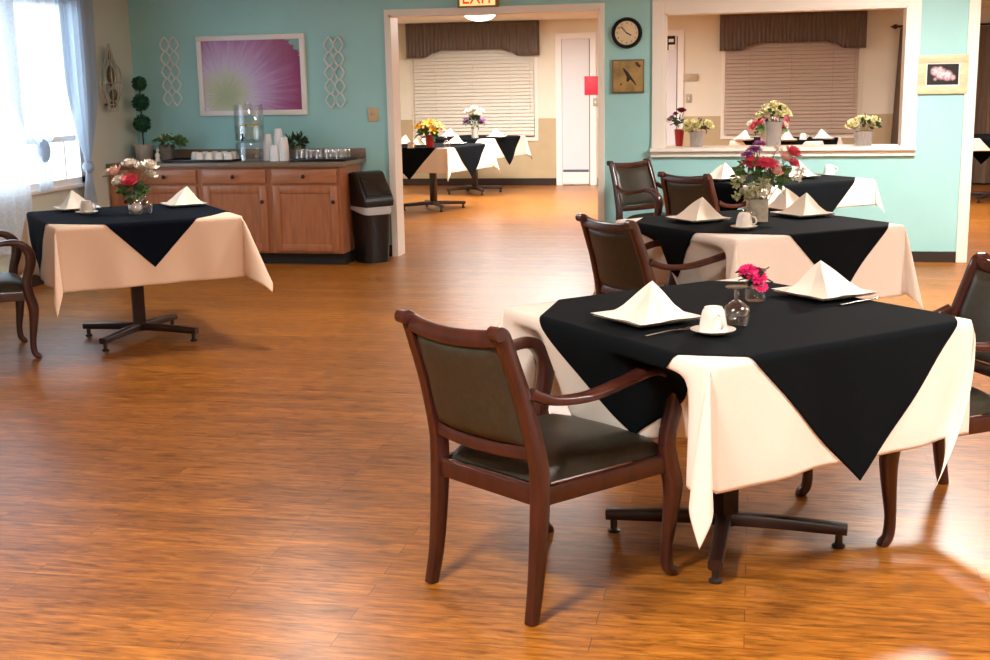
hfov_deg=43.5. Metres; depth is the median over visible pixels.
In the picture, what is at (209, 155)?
coffee cup
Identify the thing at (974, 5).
trim
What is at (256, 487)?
floor
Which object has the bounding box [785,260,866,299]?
folded napkin
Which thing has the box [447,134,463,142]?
folded napkin
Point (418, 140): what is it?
folded napkin
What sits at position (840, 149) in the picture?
sill
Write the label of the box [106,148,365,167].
countertop
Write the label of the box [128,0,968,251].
wall
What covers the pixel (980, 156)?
tablecloth
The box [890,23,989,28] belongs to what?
curtain rod
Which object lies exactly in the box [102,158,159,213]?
flower vase
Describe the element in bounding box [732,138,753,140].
dinner plate
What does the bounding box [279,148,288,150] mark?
foam cup
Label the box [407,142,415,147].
coffee cup
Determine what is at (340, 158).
serving tray
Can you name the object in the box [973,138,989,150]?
tablecloth
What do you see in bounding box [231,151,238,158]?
coffee cup
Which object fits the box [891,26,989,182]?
drape
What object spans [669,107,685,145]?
flower vase
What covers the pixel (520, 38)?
window valance
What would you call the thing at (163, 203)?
dinner plate
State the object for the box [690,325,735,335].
saucer
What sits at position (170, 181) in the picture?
base cabinet
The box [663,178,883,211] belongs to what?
tablecloth
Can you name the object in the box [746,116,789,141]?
flower vase
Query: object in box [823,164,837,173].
coffee cup
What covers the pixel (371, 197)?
rubbish bin
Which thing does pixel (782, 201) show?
folded napkin
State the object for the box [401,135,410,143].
folded napkin
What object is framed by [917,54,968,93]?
framed picture
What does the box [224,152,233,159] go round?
coffee cup
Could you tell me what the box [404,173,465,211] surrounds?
dining table
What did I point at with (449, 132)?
folded napkin
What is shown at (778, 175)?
dinner plate
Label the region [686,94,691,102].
light switch
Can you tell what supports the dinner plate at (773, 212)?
on the tablecloth at (843, 243)
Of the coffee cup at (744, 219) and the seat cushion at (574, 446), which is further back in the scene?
the coffee cup at (744, 219)
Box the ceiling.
[397,0,989,23]
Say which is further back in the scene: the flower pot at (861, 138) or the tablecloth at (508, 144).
the tablecloth at (508, 144)
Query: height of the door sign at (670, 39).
0.194 m
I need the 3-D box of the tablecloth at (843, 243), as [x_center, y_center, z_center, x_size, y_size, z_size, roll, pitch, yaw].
[1.355,-0.329,6.448,1.088,0.474,1.107,-7,13,-26]
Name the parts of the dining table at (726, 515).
arm, arm, arm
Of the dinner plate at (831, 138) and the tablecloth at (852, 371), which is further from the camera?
the dinner plate at (831, 138)
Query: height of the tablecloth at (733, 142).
0.467 m
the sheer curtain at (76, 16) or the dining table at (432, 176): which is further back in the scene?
the dining table at (432, 176)
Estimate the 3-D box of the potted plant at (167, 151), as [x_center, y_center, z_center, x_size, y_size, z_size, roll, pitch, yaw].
[-2.845,-1.599,10.857,0.311,0.242,0.286,7,14,34]
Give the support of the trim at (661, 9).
attached to the wall at (919, 192)
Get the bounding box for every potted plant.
[152,133,188,160]
[285,130,309,159]
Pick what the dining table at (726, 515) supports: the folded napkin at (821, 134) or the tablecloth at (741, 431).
the tablecloth at (741, 431)
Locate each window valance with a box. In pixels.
[405,20,539,57]
[719,11,867,50]
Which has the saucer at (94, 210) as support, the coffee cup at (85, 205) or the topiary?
the coffee cup at (85, 205)
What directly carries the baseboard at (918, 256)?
attached to the wall at (919, 192)
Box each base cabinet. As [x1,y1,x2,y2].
[109,168,133,206]
[132,168,201,204]
[200,168,276,263]
[269,163,360,263]
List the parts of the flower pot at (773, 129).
tin pot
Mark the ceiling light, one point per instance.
(478, 17)
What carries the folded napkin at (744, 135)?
on the dinner plate at (734, 139)
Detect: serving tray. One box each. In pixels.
[163,157,245,162]
[290,156,356,161]
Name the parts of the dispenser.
glass lid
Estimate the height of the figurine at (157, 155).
0.114 m
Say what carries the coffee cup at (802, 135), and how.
on the tablecloth at (834, 141)
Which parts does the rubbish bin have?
lid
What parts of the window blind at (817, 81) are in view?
rail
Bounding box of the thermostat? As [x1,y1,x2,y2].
[683,74,697,80]
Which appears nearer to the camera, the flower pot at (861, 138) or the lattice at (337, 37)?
the flower pot at (861, 138)
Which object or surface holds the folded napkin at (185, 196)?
on the dinner plate at (163, 203)
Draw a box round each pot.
[133,144,153,160]
[682,117,714,146]
[755,100,792,145]
[845,114,882,145]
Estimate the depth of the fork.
3.63 m
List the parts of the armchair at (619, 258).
post, crest rail, rail, post, armrest, armrest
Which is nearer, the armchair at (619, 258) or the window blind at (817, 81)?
the armchair at (619, 258)
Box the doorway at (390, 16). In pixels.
[384,3,604,256]
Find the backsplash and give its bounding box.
[152,148,365,158]
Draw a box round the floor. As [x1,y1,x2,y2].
[0,185,989,659]
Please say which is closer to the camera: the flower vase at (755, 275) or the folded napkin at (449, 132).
the flower vase at (755, 275)
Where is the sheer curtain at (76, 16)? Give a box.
[58,0,97,202]
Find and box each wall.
[0,0,137,276]
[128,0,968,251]
[398,7,989,184]
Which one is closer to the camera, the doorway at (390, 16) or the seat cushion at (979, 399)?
the seat cushion at (979, 399)
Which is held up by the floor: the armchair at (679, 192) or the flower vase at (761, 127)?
the armchair at (679, 192)
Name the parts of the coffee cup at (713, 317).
handle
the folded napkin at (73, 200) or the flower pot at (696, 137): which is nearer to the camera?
the folded napkin at (73, 200)
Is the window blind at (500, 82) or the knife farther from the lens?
the window blind at (500, 82)
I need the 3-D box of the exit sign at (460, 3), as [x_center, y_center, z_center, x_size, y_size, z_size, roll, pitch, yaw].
[-0.142,-2.783,10.307,0.345,0.205,0.065,1,12,12]
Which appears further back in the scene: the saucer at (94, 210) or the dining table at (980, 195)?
the dining table at (980, 195)
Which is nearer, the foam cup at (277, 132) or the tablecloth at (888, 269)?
the tablecloth at (888, 269)
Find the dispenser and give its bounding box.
[233,102,263,161]
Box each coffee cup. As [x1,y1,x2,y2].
[79,200,96,211]
[191,152,195,159]
[195,152,204,159]
[205,152,213,159]
[214,152,223,159]
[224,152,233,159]
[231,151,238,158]
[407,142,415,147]
[698,305,727,332]
[735,212,756,226]
[799,133,808,139]
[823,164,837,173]
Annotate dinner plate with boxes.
[52,204,99,211]
[160,201,206,206]
[442,142,466,144]
[486,135,507,137]
[592,310,700,327]
[665,216,730,222]
[713,178,732,180]
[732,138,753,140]
[772,211,835,217]
[772,286,877,301]
[777,175,819,178]
[812,137,833,139]
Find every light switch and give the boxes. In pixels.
[368,107,377,121]
[593,98,597,105]
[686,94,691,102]
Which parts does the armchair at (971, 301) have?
leg, leg, armrest, post, seat rail, rail, crest rail, armrest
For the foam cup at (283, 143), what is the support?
on the foam cup at (280, 149)
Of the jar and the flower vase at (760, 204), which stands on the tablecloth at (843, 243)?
the flower vase at (760, 204)
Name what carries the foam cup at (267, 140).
on the foam cup
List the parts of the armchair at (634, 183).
post, crest rail, rail, armrest, post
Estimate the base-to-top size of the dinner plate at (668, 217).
0.020 m
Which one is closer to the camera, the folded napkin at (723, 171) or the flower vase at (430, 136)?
the folded napkin at (723, 171)
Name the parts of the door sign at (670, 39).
sign panel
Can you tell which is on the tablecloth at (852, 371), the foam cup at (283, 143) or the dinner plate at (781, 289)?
the dinner plate at (781, 289)
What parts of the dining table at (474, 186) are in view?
arm, arm, arm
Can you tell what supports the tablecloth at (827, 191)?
on the tablecloth at (864, 191)
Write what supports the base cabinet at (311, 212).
on the floor
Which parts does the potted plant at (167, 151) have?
pot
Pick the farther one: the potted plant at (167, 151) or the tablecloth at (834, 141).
the tablecloth at (834, 141)
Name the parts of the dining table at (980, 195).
arm, arm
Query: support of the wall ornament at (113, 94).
attached to the wall at (115, 137)
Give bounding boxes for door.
[555,32,595,184]
[667,30,683,145]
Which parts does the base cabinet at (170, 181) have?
drawer, door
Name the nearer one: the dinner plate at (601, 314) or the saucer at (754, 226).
the dinner plate at (601, 314)
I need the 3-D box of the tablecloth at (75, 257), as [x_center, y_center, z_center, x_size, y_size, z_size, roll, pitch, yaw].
[-2.139,-0.453,7.416,1.266,0.474,1.385,-7,13,-27]
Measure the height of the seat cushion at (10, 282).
0.076 m
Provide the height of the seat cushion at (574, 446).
0.076 m
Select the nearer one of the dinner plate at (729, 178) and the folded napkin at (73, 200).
the folded napkin at (73, 200)
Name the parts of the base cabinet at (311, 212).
drawer, door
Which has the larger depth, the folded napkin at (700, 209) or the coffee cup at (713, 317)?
the folded napkin at (700, 209)
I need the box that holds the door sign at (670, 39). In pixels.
[667,36,674,49]
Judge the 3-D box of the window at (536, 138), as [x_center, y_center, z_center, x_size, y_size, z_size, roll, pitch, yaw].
[-0.302,-3.518,17.973,1.870,1.560,0.030,1,12,12]
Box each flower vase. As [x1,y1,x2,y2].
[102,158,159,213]
[413,118,446,147]
[462,105,485,137]
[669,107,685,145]
[729,140,806,221]
[735,264,772,301]
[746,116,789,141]
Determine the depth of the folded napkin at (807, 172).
9.01 m
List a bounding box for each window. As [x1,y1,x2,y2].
[26,109,85,194]
[411,55,538,141]
[720,48,862,138]
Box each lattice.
[159,37,182,106]
[323,36,345,108]
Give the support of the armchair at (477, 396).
on the floor
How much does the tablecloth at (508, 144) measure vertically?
0.374 m
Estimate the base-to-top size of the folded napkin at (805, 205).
0.112 m
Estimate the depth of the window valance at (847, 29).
16.78 m
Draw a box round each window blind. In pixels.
[413,49,533,136]
[724,41,858,134]
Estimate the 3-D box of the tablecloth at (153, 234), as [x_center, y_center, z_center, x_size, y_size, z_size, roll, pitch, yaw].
[-2.166,-0.459,7.466,1.086,0.489,1.085,-7,13,-27]
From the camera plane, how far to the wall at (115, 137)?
10.69 m
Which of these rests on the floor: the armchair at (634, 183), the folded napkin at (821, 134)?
the armchair at (634, 183)
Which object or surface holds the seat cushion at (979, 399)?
on the armchair at (971, 301)
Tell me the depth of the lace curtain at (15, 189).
9.07 m
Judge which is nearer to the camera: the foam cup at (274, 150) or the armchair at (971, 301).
the armchair at (971, 301)
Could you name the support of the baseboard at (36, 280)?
attached to the wall at (115, 137)
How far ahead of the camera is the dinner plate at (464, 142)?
14.71 m
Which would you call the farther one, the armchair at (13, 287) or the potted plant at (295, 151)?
the potted plant at (295, 151)
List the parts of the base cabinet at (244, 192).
drawer, door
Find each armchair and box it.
[0,230,41,357]
[394,309,682,626]
[575,213,725,294]
[606,158,665,220]
[657,171,745,285]
[795,252,989,547]
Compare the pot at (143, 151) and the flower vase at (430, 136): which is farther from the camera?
the flower vase at (430, 136)
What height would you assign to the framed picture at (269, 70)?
0.690 m
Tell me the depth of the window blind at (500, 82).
17.93 m
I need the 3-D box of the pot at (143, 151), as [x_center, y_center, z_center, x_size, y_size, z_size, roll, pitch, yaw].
[-3.108,-1.572,11.006,0.176,0.140,0.176,1,12,12]
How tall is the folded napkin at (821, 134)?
0.112 m
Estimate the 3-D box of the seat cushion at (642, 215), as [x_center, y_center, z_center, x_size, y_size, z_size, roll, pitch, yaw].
[1.307,-0.872,9.694,0.492,0.076,0.497,-9,14,-34]
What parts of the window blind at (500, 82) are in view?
rail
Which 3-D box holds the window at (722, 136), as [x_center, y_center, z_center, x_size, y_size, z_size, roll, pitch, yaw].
[4.066,-3.420,17.072,1.882,1.560,0.030,1,12,12]
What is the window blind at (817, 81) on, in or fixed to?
attached to the window at (722, 136)
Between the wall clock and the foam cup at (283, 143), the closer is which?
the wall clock
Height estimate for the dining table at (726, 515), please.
0.756 m
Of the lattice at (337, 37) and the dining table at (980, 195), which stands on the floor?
the dining table at (980, 195)
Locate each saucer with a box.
[76,210,97,213]
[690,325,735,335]
[731,225,757,229]
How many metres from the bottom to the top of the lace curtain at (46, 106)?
1.560 m
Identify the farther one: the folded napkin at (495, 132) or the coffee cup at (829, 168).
the folded napkin at (495, 132)
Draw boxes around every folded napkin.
[58,190,94,208]
[165,186,202,204]
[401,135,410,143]
[414,136,425,144]
[442,128,455,135]
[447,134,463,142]
[490,128,503,135]
[604,281,690,324]
[674,197,723,220]
[710,163,739,178]
[735,130,750,138]
[769,188,798,209]
[779,193,827,215]
[781,131,794,139]
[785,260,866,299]
[788,161,814,176]
[814,129,830,137]
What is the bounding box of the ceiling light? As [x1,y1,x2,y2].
[465,15,494,20]
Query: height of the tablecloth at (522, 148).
0.347 m
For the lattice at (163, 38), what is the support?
attached to the wall at (919, 192)
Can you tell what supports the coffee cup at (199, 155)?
on the serving tray at (174, 160)
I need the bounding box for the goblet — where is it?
[724,284,749,326]
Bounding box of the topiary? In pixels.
[131,76,153,160]
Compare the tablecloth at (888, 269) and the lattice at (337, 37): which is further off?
the lattice at (337, 37)
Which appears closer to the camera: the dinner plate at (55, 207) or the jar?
the dinner plate at (55, 207)
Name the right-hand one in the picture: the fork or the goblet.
the goblet
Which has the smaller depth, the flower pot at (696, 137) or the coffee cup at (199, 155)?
the flower pot at (696, 137)
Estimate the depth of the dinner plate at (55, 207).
7.57 m
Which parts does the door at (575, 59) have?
kick plate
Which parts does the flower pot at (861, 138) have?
tin pot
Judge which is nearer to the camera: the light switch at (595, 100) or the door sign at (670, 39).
the door sign at (670, 39)
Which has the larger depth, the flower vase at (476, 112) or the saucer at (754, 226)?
the flower vase at (476, 112)
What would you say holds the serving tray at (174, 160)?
on the countertop
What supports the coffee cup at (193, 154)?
on the serving tray at (174, 160)
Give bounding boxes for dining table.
[82,286,198,351]
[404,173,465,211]
[447,169,502,194]
[605,489,847,584]
[970,192,989,202]
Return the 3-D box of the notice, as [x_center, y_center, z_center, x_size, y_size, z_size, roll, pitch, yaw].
[1.365,-3.466,17.613,0.195,0.262,0.006,1,12,12]
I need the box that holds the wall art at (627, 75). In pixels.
[612,59,643,92]
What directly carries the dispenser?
on the countertop
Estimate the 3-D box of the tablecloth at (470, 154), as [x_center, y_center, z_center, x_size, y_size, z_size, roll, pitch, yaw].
[-0.741,-2.020,14.836,1.094,0.374,1.093,5,13,28]
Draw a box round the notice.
[584,76,597,94]
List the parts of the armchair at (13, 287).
armrest, seat rail, armrest, leg, leg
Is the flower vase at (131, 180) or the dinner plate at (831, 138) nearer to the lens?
the flower vase at (131, 180)
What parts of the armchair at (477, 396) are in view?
post, crest rail, rail, post, armrest, leg, seat rail, armrest, leg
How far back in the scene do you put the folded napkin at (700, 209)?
6.42 m
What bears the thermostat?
attached to the wall at (702, 55)
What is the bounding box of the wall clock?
[611,17,641,48]
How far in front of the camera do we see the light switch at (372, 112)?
10.71 m
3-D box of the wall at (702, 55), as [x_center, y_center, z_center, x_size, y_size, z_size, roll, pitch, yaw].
[3.605,-3.218,17.279,11.055,2.380,0.100,1,12,12]
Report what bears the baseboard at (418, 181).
attached to the wall at (702, 55)
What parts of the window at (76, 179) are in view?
sill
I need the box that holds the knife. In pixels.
[839,297,878,304]
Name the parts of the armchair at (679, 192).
post, crest rail, post, armrest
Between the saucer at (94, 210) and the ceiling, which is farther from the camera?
the ceiling
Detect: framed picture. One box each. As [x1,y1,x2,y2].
[195,33,307,115]
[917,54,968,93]
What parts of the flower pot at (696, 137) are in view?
tin pot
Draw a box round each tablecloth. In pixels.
[18,212,272,317]
[26,204,228,271]
[402,143,485,179]
[415,143,499,179]
[423,135,531,158]
[434,135,520,164]
[497,278,975,548]
[539,281,957,480]
[593,218,922,309]
[636,209,888,281]
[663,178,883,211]
[713,171,855,211]
[729,137,842,144]
[743,137,837,144]
[973,134,989,163]
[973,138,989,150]
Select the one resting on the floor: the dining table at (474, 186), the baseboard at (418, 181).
the dining table at (474, 186)
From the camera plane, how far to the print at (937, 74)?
9.72 m
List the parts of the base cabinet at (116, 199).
drawer, door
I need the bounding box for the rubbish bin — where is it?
[349,170,393,263]
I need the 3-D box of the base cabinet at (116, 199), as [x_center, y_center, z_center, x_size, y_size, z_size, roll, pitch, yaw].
[-3.164,-1.038,10.997,0.214,0.822,0.616,1,12,12]
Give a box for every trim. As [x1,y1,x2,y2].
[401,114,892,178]
[652,0,921,147]
[955,0,980,262]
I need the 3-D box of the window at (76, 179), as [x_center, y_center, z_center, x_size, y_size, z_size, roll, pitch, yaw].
[-3.710,-1.683,8.968,0.150,1.495,2.670,1,12,12]
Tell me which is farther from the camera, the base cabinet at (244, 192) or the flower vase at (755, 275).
the base cabinet at (244, 192)
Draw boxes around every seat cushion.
[0,272,22,292]
[452,414,656,482]
[626,212,665,218]
[969,386,989,415]
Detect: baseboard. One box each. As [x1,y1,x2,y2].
[32,275,43,286]
[389,245,955,261]
[403,178,989,184]
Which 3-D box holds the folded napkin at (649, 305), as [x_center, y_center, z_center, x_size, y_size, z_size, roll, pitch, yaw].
[0.466,-0.094,3.806,0.195,0.112,0.203,-9,14,-33]
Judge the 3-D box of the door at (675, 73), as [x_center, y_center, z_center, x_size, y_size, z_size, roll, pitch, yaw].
[2.145,-3.117,17.513,1.005,2.145,0.081,1,12,12]
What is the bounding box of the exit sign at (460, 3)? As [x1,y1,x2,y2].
[457,0,498,7]
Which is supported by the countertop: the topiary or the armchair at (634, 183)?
the topiary
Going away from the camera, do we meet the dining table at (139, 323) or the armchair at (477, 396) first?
the armchair at (477, 396)
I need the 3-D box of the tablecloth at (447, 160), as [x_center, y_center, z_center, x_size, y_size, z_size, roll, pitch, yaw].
[-0.745,-2.017,14.836,1.167,0.373,1.247,5,13,28]
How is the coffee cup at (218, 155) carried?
on the serving tray at (174, 160)
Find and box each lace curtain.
[0,0,32,256]
[13,0,69,191]
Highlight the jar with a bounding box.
[233,105,263,140]
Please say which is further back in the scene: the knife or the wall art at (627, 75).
the wall art at (627, 75)
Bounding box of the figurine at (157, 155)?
[155,148,160,161]
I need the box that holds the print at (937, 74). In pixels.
[927,64,958,84]
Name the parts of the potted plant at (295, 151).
pot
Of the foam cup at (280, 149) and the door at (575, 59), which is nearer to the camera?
the foam cup at (280, 149)
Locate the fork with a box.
[644,327,690,336]
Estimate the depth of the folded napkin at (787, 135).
14.13 m
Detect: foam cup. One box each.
[263,134,272,144]
[270,145,279,155]
[273,129,282,139]
[279,137,288,147]
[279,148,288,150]
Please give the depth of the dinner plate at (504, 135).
16.35 m
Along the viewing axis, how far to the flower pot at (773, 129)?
10.17 m
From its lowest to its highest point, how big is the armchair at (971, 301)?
0.868 m
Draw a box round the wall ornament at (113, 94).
[99,44,122,111]
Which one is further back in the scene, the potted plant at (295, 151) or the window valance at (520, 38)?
the window valance at (520, 38)
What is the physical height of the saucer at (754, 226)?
0.015 m
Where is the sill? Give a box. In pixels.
[650,144,915,156]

